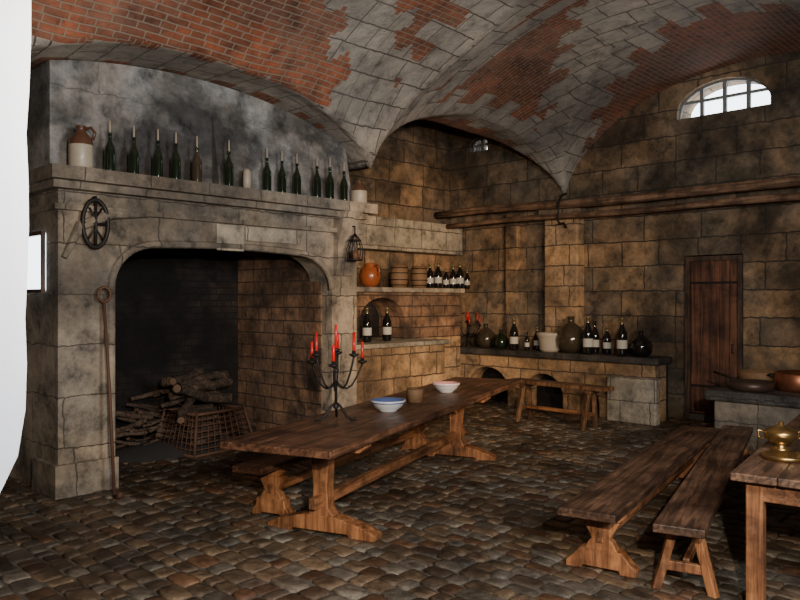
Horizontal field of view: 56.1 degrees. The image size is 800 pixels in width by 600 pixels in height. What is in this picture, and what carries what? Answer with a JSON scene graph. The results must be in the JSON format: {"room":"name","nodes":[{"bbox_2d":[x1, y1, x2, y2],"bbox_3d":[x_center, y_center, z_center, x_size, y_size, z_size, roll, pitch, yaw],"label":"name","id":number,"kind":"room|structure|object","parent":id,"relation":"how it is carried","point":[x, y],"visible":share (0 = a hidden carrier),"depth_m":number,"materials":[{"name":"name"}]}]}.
{"room":"historic interior","nodes":[
{"label":"historic interior","id":0,"kind":"room"},
{"bbox_2d":[349,120,448,287],"bbox_3d":[-3.585,-0.942,9.610,0.491,5.487,12.449,0,0,44],"label":"wall","id":1,"kind":"structure","parent":0,"point":[407,178],"depth_m":13.14,"materials":[{"name":"brown stone"}]},
{"bbox_2d":[357,216,461,255],"bbox_3d":[-0.528,-1.085,12.180,0.319,0.532,4.488,0,0,44],"label":"trim","id":2,"kind":"structure","parent":1,"relation":"attached to","point":[385,234],"depth_m":12.66,"materials":[{"name":"stone"}]},
{"bbox_2d":[0,400,799,599],"bbox_3d":[1.181,1.719,5.349,12.776,0.045,12.449,0,0,44],"label":"floor","id":3,"kind":"structure","parent":0,"point":[451,527],"depth_m":5.56,"materials":[{"name":"stone"}]},
{"bbox_2d":[0,0,30,491],"bbox_3d":[-0.994,-0.164,1.106,0.989,3.767,0.328,0,0,0],"label":"curtain","id":4,"kind":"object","parent":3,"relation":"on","point":[15,15],"depth_m":1.02,"materials":[{"name":"white fabric"}]},
{"bbox_2d":[97,286,121,498],"bbox_3d":[-2.518,0.795,6.591,0.403,1.846,0.141,0,0,44],"label":"fire poker","id":5,"kind":"object","parent":3,"relation":"on","point":[103,302],"visible":1,"depth_m":6.61,"materials":[{"name":"metal"}]},
{"bbox_2d":[115,437,230,462],"bbox_3d":[-2.583,1.663,8.643,1.032,0.115,1.916,0,0,44],"label":"pile","id":6,"kind":"object","parent":3,"relation":"on","point":[155,451],"visible":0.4,"depth_m":8.25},
{"bbox_2d":[115,388,255,448],"bbox_3d":[-2.703,1.354,8.972,0.790,0.848,2.242,0,0,44],"label":"heap","id":7,"kind":"object","parent":3,"relation":"on","point":[147,415],"visible":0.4,"depth_m":8.65,"materials":[{"name":"brown wood"}]},
{"bbox_2d":[9,60,377,499],"bbox_3d":[-2.503,-0.274,8.520,2.547,3.988,3.800,0,0,44],"label":"fireplace","id":8,"kind":"object","parent":3,"relation":"on","point":[179,303],"visible":0.89,"depth_m":7.75,"materials":[{"name":"stone"}]},
{"bbox_2d":[27,231,45,292],"bbox_3d":[-3.385,-0.340,6.879,0.613,0.549,0.045,0,0,44],"label":"window","id":9,"kind":"structure","parent":8,"relation":"attached to","point":[36,276],"depth_m":6.81,"materials":[{"name":"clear glass"}]},
{"bbox_2d":[68,125,96,167],"bbox_3d":[-2.796,-1.336,6.572,0.202,0.379,0.202,0,0,37],"label":"jug","id":10,"kind":"object","parent":8,"relation":"in","point":[80,145],"visible":0.86,"depth_m":6.50,"materials":[{"name":"brown ceramic"}]},
{"bbox_2d":[81,196,109,249],"bbox_3d":[-2.721,-0.687,6.686,0.080,0.480,0.269,0,0,44],"label":"trivet","id":11,"kind":"object","parent":8,"relation":"attached to","point":[94,199],"visible":1,"depth_m":6.66,"materials":[{"name":"black metal"}]},
{"bbox_2d":[105,121,114,170],"bbox_3d":[-2.611,-1.382,6.752,0.090,0.471,0.092,0,0,-12],"label":"wine bottle","id":12,"kind":"object","parent":8,"relation":"in","point":[109,149],"visible":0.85,"depth_m":6.72,"materials":[{"name":"green glass"}]},
{"bbox_2d":[129,126,138,173],"bbox_3d":[-2.453,-1.377,6.916,0.088,0.462,0.090,0,0,32],"label":"wine bottle","id":13,"kind":"object","parent":8,"relation":"in","point":[133,154],"visible":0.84,"depth_m":6.88,"materials":[{"name":"green glass"}]},
{"bbox_2d":[153,129,162,176],"bbox_3d":[-2.287,-1.382,7.087,0.092,0.471,0.090,0,0,31],"label":"wine bottle","id":14,"kind":"object","parent":8,"relation":"in","point":[157,157],"visible":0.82,"depth_m":7.06,"materials":[{"name":"green glass"}]},
{"bbox_2d":[171,132,180,178],"bbox_3d":[-2.157,-1.382,7.222,0.092,0.471,0.090,0,0,16],"label":"wine bottle","id":15,"kind":"object","parent":8,"relation":"in","point":[175,160],"visible":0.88,"depth_m":7.19,"materials":[{"name":"green glass"}]},
{"bbox_2d":[192,136,201,181],"bbox_3d":[-1.999,-1.382,7.386,0.097,0.471,0.098,0,0,45],"label":"wine bottle","id":16,"kind":"object","parent":8,"relation":"in","point":[196,163],"visible":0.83,"depth_m":7.35,"materials":[{"name":"brown glass"}]},
{"bbox_2d":[224,140,233,185],"bbox_3d":[-1.744,-1.389,7.649,0.093,0.485,0.094,0,0,21],"label":"wine bottle","id":17,"kind":"object","parent":8,"relation":"in","point":[228,168],"visible":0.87,"depth_m":7.62,"materials":[{"name":"green glass"}]},
{"bbox_2d":[243,169,250,187],"bbox_3d":[-1.589,-1.253,7.787,0.090,0.213,0.088,0,0,44],"label":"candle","id":18,"kind":"object","parent":8,"relation":"on","point":[246,173],"visible":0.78,"depth_m":7.75,"materials":[{"name":"beige wax"}]},
{"bbox_2d":[216,224,300,251],"bbox_3d":[-1.490,-0.643,8.024,0.023,0.270,1.083,0,0,44],"label":"frieze stone","id":19,"kind":"object","parent":8,"relation":"attached to","point":[225,233],"visible":1,"depth_m":7.93,"materials":[{"name":"stone"}]},
{"bbox_2d":[263,148,270,190],"bbox_3d":[-1.417,-1.387,7.989,0.092,0.480,0.094,0,0,-16],"label":"wine bottle","id":20,"kind":"object","parent":8,"relation":"in","point":[266,172],"visible":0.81,"depth_m":7.95,"materials":[{"name":"green glass"}]},
{"bbox_2d":[278,151,285,192],"bbox_3d":[-1.279,-1.382,8.131,0.092,0.471,0.090,0,0,-37],"label":"wine bottle","id":21,"kind":"object","parent":8,"relation":"in","point":[281,175],"visible":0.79,"depth_m":8.10,"materials":[{"name":"green glass"}]},
{"bbox_2d":[293,154,300,194],"bbox_3d":[-1.137,-1.382,8.278,0.090,0.471,0.092,0,0,19],"label":"wine bottle","id":22,"kind":"object","parent":8,"relation":"in","point":[296,177],"visible":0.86,"depth_m":8.25,"materials":[{"name":"green glass"}]},
{"bbox_2d":[313,156,320,196],"bbox_3d":[-0.939,-1.387,8.483,0.094,0.480,0.092,0,0,-6],"label":"wine bottle","id":23,"kind":"object","parent":8,"relation":"in","point":[316,180],"visible":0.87,"depth_m":8.45,"materials":[{"name":"green glass"}]},
{"bbox_2d":[326,158,333,198],"bbox_3d":[-0.805,-1.394,8.622,0.096,0.494,0.095,0,0,-42],"label":"wine bottle","id":24,"kind":"object","parent":8,"relation":"in","point":[329,181],"visible":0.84,"depth_m":8.59,"materials":[{"name":"green glass"}]},
{"bbox_2d":[340,162,347,200],"bbox_3d":[-0.655,-1.382,8.777,0.092,0.471,0.090,0,0,23],"label":"wine bottle","id":25,"kind":"object","parent":8,"relation":"in","point":[343,185],"visible":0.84,"depth_m":8.74,"materials":[{"name":"green glass"}]},
{"bbox_2d":[346,226,363,260],"bbox_3d":[-0.554,-0.663,8.783,0.285,0.412,0.187,0,0,44],"label":"hanging lantern","id":26,"kind":"object","parent":8,"relation":"hanging from","point":[355,256],"visible":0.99,"depth_m":8.72,"materials":[{"name":"metal"}]},
{"bbox_2d":[351,180,366,202],"bbox_3d":[-0.490,-1.286,8.960,0.197,0.278,0.197,0,0,44],"label":"jug","id":27,"kind":"object","parent":8,"relation":"in","point":[358,191],"visible":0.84,"depth_m":8.88,"materials":[{"name":"brown ceramic"}]},
{"bbox_2d":[155,403,252,457],"bbox_3d":[-2.266,1.482,8.716,0.754,0.484,0.936,0,0,35],"label":"basket","id":28,"kind":"object","parent":3,"relation":"on","point":[232,408],"visible":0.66,"depth_m":8.49,"materials":[{"name":"metal"}]},
{"bbox_2d":[161,367,232,445],"bbox_3d":[-2.305,1.248,8.606,0.527,0.918,0.957,0,0,35],"label":"firewood","id":29,"kind":"object","parent":28,"relation":"in","point":[193,385],"visible":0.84,"depth_m":8.59,"materials":[{"name":"brown wood"}]},
{"bbox_2d":[232,423,428,515],"bbox_3d":[-0.406,1.495,7.282,0.348,0.450,3.522,0,0,25],"label":"bench","id":30,"kind":"object","parent":3,"relation":"on","point":[271,469],"visible":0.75,"depth_m":5.99,"materials":[{"name":"brown wood"}]},
{"bbox_2d":[220,377,522,541],"bbox_3d":[0.127,1.343,7.112,0.901,0.755,4.734,0,0,24],"label":"trestle table","id":31,"kind":"object","parent":3,"relation":"on","point":[323,441],"visible":0.99,"depth_m":5.69,"materials":[{"name":"brown wood"}]},
{"bbox_2d":[307,325,366,420],"bbox_3d":[-0.516,0.578,6.063,0.478,0.768,0.480,0,0,44],"label":"candelabra","id":32,"kind":"object","parent":31,"relation":"on","point":[336,352],"visible":1,"depth_m":5.99,"materials":[{"name":"metal"}]},
{"bbox_2d":[370,397,405,411],"bbox_3d":[-0.104,0.915,6.513,0.311,0.098,0.311,0,0,44],"label":"ceramic bowl","id":33,"kind":"object","parent":31,"relation":"on","point":[384,404],"visible":1,"depth_m":6.43,"materials":[{"name":"white ceramic"}]},
{"bbox_2d":[406,387,423,402],"bbox_3d":[0.142,0.898,7.088,0.164,0.131,0.164,0,0,44],"label":"pot","id":34,"kind":"object","parent":31,"relation":"on","point":[414,394],"visible":1,"depth_m":7.03,"materials":[{"name":"brown ceramic"}]},
{"bbox_2d":[432,381,459,392],"bbox_3d":[0.482,0.915,7.858,0.295,0.098,0.295,0,0,44],"label":"ceramic bowl","id":35,"kind":"object","parent":31,"relation":"on","point":[441,386],"visible":1,"depth_m":7.78,"materials":[{"name":"white ceramic"}]},
{"bbox_2d":[357,287,464,403],"bbox_3d":[-0.360,0.766,11.312,1.769,1.908,3.473,0,0,44],"label":"shelf unit","id":36,"kind":"object","parent":3,"relation":"on","point":[423,349],"visible":0.46,"depth_m":11.16,"materials":[{"name":"stone"}]},
{"bbox_2d":[362,308,371,341],"bbox_3d":[-0.461,0.348,10.487,0.130,0.482,0.132,0,0,-4],"label":"champagne bottle","id":37,"kind":"object","parent":36,"relation":"on","point":[366,325],"visible":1,"depth_m":10.44,"materials":[{"name":"black glass"}]},
{"bbox_2d":[359,263,380,286],"bbox_3d":[-0.440,-0.364,11.004,0.328,0.352,0.325,0,0,-4],"label":"clay jar","id":38,"kind":"object","parent":36,"relation":"on","point":[369,275],"visible":0.89,"depth_m":10.89,"materials":[{"name":"orange ceramic"}]},
{"bbox_2d":[382,307,391,340],"bbox_3d":[-0.187,0.348,10.771,0.130,0.482,0.132,0,0,-4],"label":"champagne bottle","id":39,"kind":"object","parent":36,"relation":"on","point":[386,325],"visible":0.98,"depth_m":10.72,"materials":[{"name":"black glass"}]},
{"bbox_2d":[390,265,408,287],"bbox_3d":[-0.015,-0.360,11.479,0.300,0.344,0.300,0,0,44],"label":"small cask","id":40,"kind":"object","parent":36,"relation":"on","point":[398,274],"visible":0.94,"depth_m":11.37,"materials":[{"name":"wood"}]},
{"bbox_2d":[410,266,427,287],"bbox_3d":[0.299,-0.360,11.805,0.284,0.344,0.284,0,0,44],"label":"small cask","id":41,"kind":"object","parent":36,"relation":"on","point":[418,273],"visible":0.98,"depth_m":11.70,"materials":[{"name":"wood"}]},
{"bbox_2d":[426,264,433,287],"bbox_3d":[0.478,-0.383,11.955,0.117,0.389,0.115,0,0,44],"label":"champagne bottle","id":42,"kind":"object","parent":36,"relation":"on","point":[430,276],"visible":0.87,"depth_m":11.91,"materials":[{"name":"black glass"}]},
{"bbox_2d":[434,262,441,287],"bbox_3d":[0.619,-0.403,12.219,0.129,0.430,0.127,0,0,-13],"label":"champagne bottle","id":43,"kind":"object","parent":36,"relation":"on","point":[437,274],"visible":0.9,"depth_m":12.17,"materials":[{"name":"black glass"}]},
{"bbox_2d":[443,268,448,287],"bbox_3d":[0.750,-0.352,12.237,0.097,0.328,0.098,0,0,19],"label":"champagne bottle","id":44,"kind":"object","parent":36,"relation":"on","point":[445,277],"visible":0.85,"depth_m":12.20,"materials":[{"name":"black glass"}]},
{"bbox_2d":[450,265,455,287],"bbox_3d":[0.883,-0.383,12.492,0.115,0.389,0.117,0,0,-38],"label":"champagne bottle","id":45,"kind":"object","parent":36,"relation":"on","point":[452,274],"visible":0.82,"depth_m":12.45,"materials":[{"name":"black glass"}]},
{"bbox_2d":[456,263,463,288],"bbox_3d":[1.000,-0.403,12.495,0.129,0.430,0.127,0,0,-5],"label":"champagne bottle","id":46,"kind":"object","parent":36,"relation":"on","point":[459,275],"visible":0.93,"depth_m":12.45,"materials":[{"name":"black glass"}]},
{"bbox_2d":[464,270,469,288],"bbox_3d":[1.140,-0.352,12.758,0.097,0.328,0.098,0,0,27],"label":"champagne bottle","id":47,"kind":"object","parent":36,"relation":"on","point":[466,278],"visible":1,"depth_m":12.72,"materials":[{"name":"black glass"}]},
{"bbox_2d":[512,378,613,430],"bbox_3d":[2.167,1.427,10.263,0.380,0.594,1.556,0,0,-43],"label":"bench","id":48,"kind":"object","parent":3,"relation":"on","point":[590,390],"visible":0.94,"depth_m":10.10,"materials":[{"name":"brown wood"}]},
{"bbox_2d":[460,346,672,425],"bbox_3d":[2.359,1.261,11.698,3.686,0.917,0.582,0,0,44],"label":"countertop","id":49,"kind":"structure","parent":3,"relation":"on","point":[639,395],"depth_m":11.17,"materials":[{"name":"stone"}]},
{"bbox_2d":[460,312,480,346],"bbox_3d":[1.169,0.499,12.974,0.492,0.604,0.494,0,0,44],"label":"candelabra","id":50,"kind":"object","parent":49,"relation":"on","point":[467,321],"visible":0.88,"depth_m":12.90,"materials":[{"name":"metal"}]},
{"bbox_2d":[475,323,495,347],"bbox_3d":[1.458,0.600,12.710,0.360,0.405,0.357,0,0,44],"label":"demijohn","id":51,"kind":"object","parent":49,"relation":"on","point":[484,337],"visible":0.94,"depth_m":12.58,"materials":[{"name":"brown glass"}]},
{"bbox_2d":[493,330,508,348],"bbox_3d":[1.669,0.646,12.393,0.278,0.313,0.276,0,0,44],"label":"demijohn","id":52,"kind":"object","parent":49,"relation":"on","point":[500,341],"visible":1,"depth_m":12.30,"materials":[{"name":"green glass"}]},
{"bbox_2d":[510,318,517,349],"bbox_3d":[1.833,0.549,12.063,0.137,0.508,0.139,0,0,-6],"label":"champagne bottle","id":53,"kind":"object","parent":49,"relation":"on","point":[513,332],"visible":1,"depth_m":12.01,"materials":[{"name":"black glass"}]},
{"bbox_2d":[525,331,528,350],"bbox_3d":[2.022,0.652,11.938,0.077,0.301,0.079,0,0,-6],"label":"wine bottle","id":54,"kind":"object","parent":49,"relation":"on","point":[526,337],"visible":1,"depth_m":11.91,"materials":[{"name":"black glass"}]},
{"bbox_2d":[534,327,539,349],"bbox_3d":[2.201,0.618,12.049,0.109,0.368,0.111,0,0,-6],"label":"champagne bottle","id":55,"kind":"object","parent":49,"relation":"on","point":[536,341],"visible":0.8,"depth_m":12.01,"materials":[{"name":"black glass"}]},
{"bbox_2d":[536,332,559,351],"bbox_3d":[2.338,0.655,11.690,0.432,0.295,0.432,0,0,44],"label":"mortar","id":56,"kind":"object","parent":49,"relation":"on","point":[547,343],"visible":0.8,"depth_m":11.54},
{"bbox_2d":[555,316,583,352],"bbox_3d":[2.627,0.526,11.524,0.491,0.553,0.486,0,0,44],"label":"demijohn","id":57,"kind":"object","parent":49,"relation":"on","point":[569,338],"visible":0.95,"depth_m":11.36,"materials":[{"name":"brown glass"}]},
{"bbox_2d":[583,316,592,354],"bbox_3d":[2.780,0.523,11.091,0.151,0.559,0.153,0,0,-6],"label":"champagne bottle","id":58,"kind":"object","parent":49,"relation":"on","point":[587,333],"visible":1,"depth_m":11.04,"materials":[{"name":"black glass"}]},
{"bbox_2d":[592,321,598,353],"bbox_3d":[2.934,0.558,11.285,0.126,0.490,0.128,0,0,-6],"label":"wine bottle","id":59,"kind":"object","parent":49,"relation":"on","point":[595,331],"visible":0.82,"depth_m":11.23,"materials":[{"name":"black glass"}]},
{"bbox_2d":[603,326,610,353],"bbox_3d":[3.089,0.598,11.192,0.121,0.410,0.123,0,0,-6],"label":"champagne bottle","id":60,"kind":"object","parent":49,"relation":"on","point":[606,338],"visible":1,"depth_m":11.15,"materials":[{"name":"black glass"}]},
{"bbox_2d":[617,318,626,355],"bbox_3d":[3.176,0.528,10.732,0.148,0.548,0.150,0,0,-6],"label":"champagne bottle","id":61,"kind":"object","parent":49,"relation":"on","point":[621,334],"visible":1,"depth_m":10.68,"materials":[{"name":"black glass"}]},
{"bbox_2d":[629,330,652,356],"bbox_3d":[3.434,0.618,10.688,0.328,0.368,0.324,0,0,44],"label":"demijohn","id":62,"kind":"object","parent":49,"relation":"on","point":[640,346],"visible":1,"depth_m":10.58,"materials":[{"name":"black glass"}]},
{"bbox_2d":[557,425,719,577],"bbox_3d":[2.067,1.495,6.010,0.451,0.450,3.563,0,0,32],"label":"bench","id":63,"kind":"object","parent":3,"relation":"on","point":[607,504],"visible":0.85,"depth_m":5.02,"materials":[{"name":"brown wood"}]},
{"bbox_2d":[652,425,752,598],"bbox_3d":[2.484,1.497,5.880,0.379,0.456,3.849,0,0,29],"label":"bench","id":64,"kind":"object","parent":3,"relation":"on","point":[692,509],"visible":0.94,"depth_m":4.63,"materials":[{"name":"brown wood"}]},
{"bbox_2d":[705,385,799,459],"bbox_3d":[4.417,1.343,7.786,2.088,0.754,1.089,0,0,44],"label":"stone block","id":65,"kind":"object","parent":3,"relation":"on","point":[757,410],"visible":0.57,"depth_m":7.82,"materials":[{"name":"grey stone"}]},
{"bbox_2d":[713,371,775,392],"bbox_3d":[3.720,0.889,8.217,0.459,0.154,0.845,0,0,-15],"label":"frying pan","id":66,"kind":"object","parent":65,"relation":"on","point":[744,385],"visible":1,"depth_m":7.90,"materials":[{"name":"metal"}]},
{"bbox_2d":[738,369,776,380],"bbox_3d":[4.080,0.884,8.470,0.491,0.164,0.491,0,0,44],"label":"wicker basket","id":67,"kind":"object","parent":65,"relation":"on","point":[761,374],"visible":0.44,"depth_m":8.38,"materials":[{"name":"brown wicker"}]},
{"bbox_2d":[767,370,799,392],"bbox_3d":[4.251,0.864,7.963,0.508,0.205,0.510,0,0,-1],"label":"cauldron","id":68,"kind":"object","parent":65,"relation":"on","point":[786,380],"visible":0.98,"depth_m":7.85,"materials":[{"name":"metal"}]},
{"bbox_2d":[730,414,799,599],"bbox_3d":[3.029,1.331,5.014,0.939,0.778,2.908,0,0,35],"label":"kitchen table","id":69,"kind":"object","parent":3,"relation":"on","point":[768,481],"visible":0.88,"depth_m":4.12,"materials":[{"name":"brown wood"}]},
{"bbox_2d":[757,421,799,450],"bbox_3d":[2.392,0.851,4.709,0.202,0.181,0.202,0,0,-34],"label":"tureen","id":70,"kind":"object","parent":69,"relation":"on","point":[780,434],"visible":0.96,"depth_m":4.66,"materials":[{"name":"gold metal"}]},
{"bbox_2d":[760,450,799,462],"bbox_3d":[2.277,0.927,4.439,0.262,0.029,0.262,0,0,44],"label":"brass plate","id":71,"kind":"object","parent":69,"relation":"on","point":[781,456],"visible":1,"depth_m":4.44,"materials":[{"name":"gold metal"}]},
{"bbox_2d":[30,0,799,196],"bbox_3d":[1.181,-2.463,5.349,12.285,1.738,11.957,0,0,44],"label":"ceiling","id":72,"kind":"structure","parent":0,"point":[544,80],"depth_m":8.49,"materials":[{"name":"brick"}]},
{"bbox_2d":[434,176,799,218],"bbox_3d":[5.045,-1.515,9.351,12.205,0.199,0.163,0,0,44],"label":"ceiling beam","id":73,"kind":"structure","parent":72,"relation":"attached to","point":[793,181],"depth_m":10.84,"materials":[{"name":"brown wood"}]},
{"bbox_2d":[557,193,566,227],"bbox_3d":[2.538,-1.415,11.766,0.036,0.559,0.272,0,0,44],"label":"bracket","id":74,"kind":"object","parent":73,"relation":"attached to","point":[560,198],"visible":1,"depth_m":11.70,"materials":[{"name":"metal"}]},
{"bbox_2d":[449,51,799,418],"bbox_3d":[5.505,-0.942,9.827,13.268,5.487,0.491,0,0,44],"label":"wall","id":75,"kind":"structure","parent":0,"point":[634,264],"depth_m":11.07,"materials":[{"name":"brown stone"}]},
{"bbox_2d":[473,138,486,151],"bbox_3d":[1.491,-2.793,13.523,0.443,0.294,0.061,0,0,44],"label":"window","id":76,"kind":"structure","parent":75,"relation":"in","point":[483,144],"depth_m":13.52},
{"bbox_2d":[506,213,519,347],"bbox_3d":[1.936,0.123,12.852,0.246,3.194,0.115,0,0,44],"label":"trim","id":77,"kind":"structure","parent":75,"relation":"attached to","point":[512,228],"depth_m":12.79,"materials":[{"name":"brown stone"}]},
{"bbox_2d":[538,207,588,351],"bbox_3d":[2.625,0.090,12.062,0.778,3.260,0.295,0,0,44],"label":"pillar","id":78,"kind":"structure","parent":75,"relation":"attached to","point":[564,247],"depth_m":11.95,"materials":[{"name":"stone"}]},
{"bbox_2d":[685,255,742,421],"bbox_3d":[4.466,0.549,10.625,0.803,2.342,0.164,0,0,44],"label":"door","id":79,"kind":"structure","parent":75,"relation":"in","point":[713,284],"depth_m":10.65,"materials":[{"name":"brown wood"}]},
{"bbox_2d":[679,78,769,118],"bbox_3d":[4.570,-2.858,10.550,1.335,0.525,0.061,0,0,44],"label":"window","id":80,"kind":"structure","parent":75,"relation":"in","point":[748,92],"depth_m":10.54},
{"bbox_3d":[5.605,-0.942,0.735,0.491,5.487,12.449,0,0,44],"label":"wall","id":81,"kind":"structure","parent":0,"visible":0},
{"bbox_2d":[445,192,799,228],"bbox_3d":[5.120,-1.298,9.222,11.919,0.158,0.121,0,0,44],"label":"ceiling beam","id":82,"kind":"structure","parent":81,"relation":"attached to","point":[787,196],"depth_m":10.72,"materials":[{"name":"brown wood"}]}
]}

